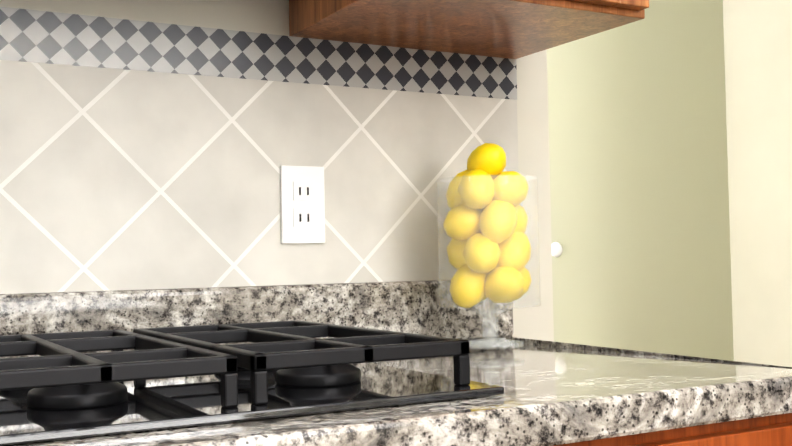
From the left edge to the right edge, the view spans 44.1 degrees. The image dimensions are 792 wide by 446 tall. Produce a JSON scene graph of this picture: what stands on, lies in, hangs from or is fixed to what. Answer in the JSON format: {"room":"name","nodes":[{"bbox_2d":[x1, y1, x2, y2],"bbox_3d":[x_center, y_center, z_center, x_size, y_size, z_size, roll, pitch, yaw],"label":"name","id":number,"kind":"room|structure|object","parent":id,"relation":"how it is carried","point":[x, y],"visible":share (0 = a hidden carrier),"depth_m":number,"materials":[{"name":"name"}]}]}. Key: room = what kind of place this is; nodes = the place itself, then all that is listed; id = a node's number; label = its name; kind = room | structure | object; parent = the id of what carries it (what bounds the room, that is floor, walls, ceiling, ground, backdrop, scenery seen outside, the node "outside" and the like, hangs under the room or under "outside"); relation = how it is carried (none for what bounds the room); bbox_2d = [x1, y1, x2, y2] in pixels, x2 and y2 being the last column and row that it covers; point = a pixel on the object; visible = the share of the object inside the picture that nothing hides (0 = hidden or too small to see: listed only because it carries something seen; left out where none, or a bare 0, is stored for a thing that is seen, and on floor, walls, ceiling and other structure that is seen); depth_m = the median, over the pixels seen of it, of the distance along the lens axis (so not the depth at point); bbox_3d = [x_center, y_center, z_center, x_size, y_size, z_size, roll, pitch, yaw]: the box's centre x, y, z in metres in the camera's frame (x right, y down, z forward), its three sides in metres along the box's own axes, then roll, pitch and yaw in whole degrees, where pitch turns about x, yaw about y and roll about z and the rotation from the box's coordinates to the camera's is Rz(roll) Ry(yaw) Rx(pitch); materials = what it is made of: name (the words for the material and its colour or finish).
{"room":"kitchen","nodes":[
{"label":"kitchen","id":0,"kind":"room"},
{"bbox_2d":[0,0,553,341],"bbox_3d":[-0.258,-0.280,1.499,4.420,2.810,0.120,0,-2,-29],"label":"wall","id":1,"kind":"structure","parent":0,"point":[534,322],"depth_m":1.68,"materials":[{"name":"paint"}]},
{"bbox_2d":[0,7,518,293],"bbox_3d":[-0.763,-0.109,0.768,2.584,0.375,0.648,0,-2,-29],"label":"tile backsplash","id":2,"kind":"structure","parent":1,"relation":"attached to","point":[137,155],"depth_m":1.42,"materials":[{"name":"tile"}]},
{"bbox_2d":[280,165,324,242],"bbox_3d":[-0.140,-0.028,1.471,0.070,0.116,0.008,0,-2,-29],"label":"electrical outlet","id":3,"kind":"object","parent":2,"relation":"attached to","point":[302,196],"visible":1,"depth_m":1.47,"materials":[{"name":"white plastic"}]},
{"bbox_2d":[289,0,648,58],"bbox_3d":[0.065,-0.841,1.441,0.486,1.104,0.338,0,-2,-29],"label":"upper cabinet","id":4,"kind":"object","parent":1,"relation":"attached to","point":[513,29],"visible":1,"depth_m":1.36,"materials":[{"name":"brown wood"}]},
{"bbox_2d":[547,0,733,360],"bbox_3d":[-0.784,-0.236,2.442,4.420,2.810,0.120,0,-2,-29],"label":"door","id":5,"kind":"structure","parent":0,"point":[639,199],"depth_m":3.27,"materials":[{"name":"beige paint"}]},
{"bbox_2d":[552,242,562,256],"bbox_3d":[-0.192,0.110,2.676,1.644,2.115,0.017,0,-2,-29],"label":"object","id":6,"kind":"structure","parent":5,"relation":"attached to","point":[557,249],"depth_m":3.06,"materials":[{"name":"white"}]},
{"bbox_2d":[723,0,791,366],"bbox_3d":[3.153,-0.396,0.044,0.120,2.810,8.150,0,-2,-29],"label":"wall","id":7,"kind":"structure","parent":0,"point":[758,57],"depth_m":3.34,"materials":[{"name":"paint"}]},
{"bbox_3d":[-1.191,1.089,-1.389,9.100,0.100,10.240,0,-2,-29],"label":"floor","id":8,"kind":"structure","parent":0,"visible":0},
{"bbox_2d":[557,436,624,445],"bbox_3d":[-0.353,0.664,0.965,0.931,0.888,0.622,0,-2,-29],"label":"base cabinet","id":9,"kind":"object","parent":8,"relation":"on","point":[617,441],"depth_m":0.97,"materials":[{"name":"brown wood"}]},
{"bbox_2d":[0,280,791,445],"bbox_3d":[-0.306,0.102,-0.283,2.760,0.140,2.928,0,-2,-29],"label":"countertop","id":10,"kind":"structure","parent":9,"relation":"on","point":[557,393],"depth_m":1.11,"materials":[{"name":"stone"}]},
{"bbox_2d":[0,320,503,445],"bbox_3d":[-0.344,0.152,0.996,0.760,0.053,0.490,0,-2,-29],"label":"cooktop","id":11,"kind":"object","parent":10,"relation":"in","point":[60,387],"visible":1,"depth_m":0.92,"materials":[{"name":"black metal"}]},
{"bbox_2d":[436,143,540,348],"bbox_3d":[0.139,0.032,1.465,0.152,0.303,0.152,0,-2,-29],"label":"vase","id":12,"kind":"object","parent":10,"relation":"on","point":[489,246],"visible":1,"depth_m":1.42,"materials":[{"name":"clear glass"}]},
{"bbox_2d":[625,413,791,445],"bbox_3d":[0.135,0.665,1.237,0.458,0.888,0.622,0,-2,-29],"label":"base cabinet","id":13,"kind":"object","parent":8,"relation":"on","point":[775,430],"depth_m":1.04,"materials":[{"name":"brown wood"}]}
]}

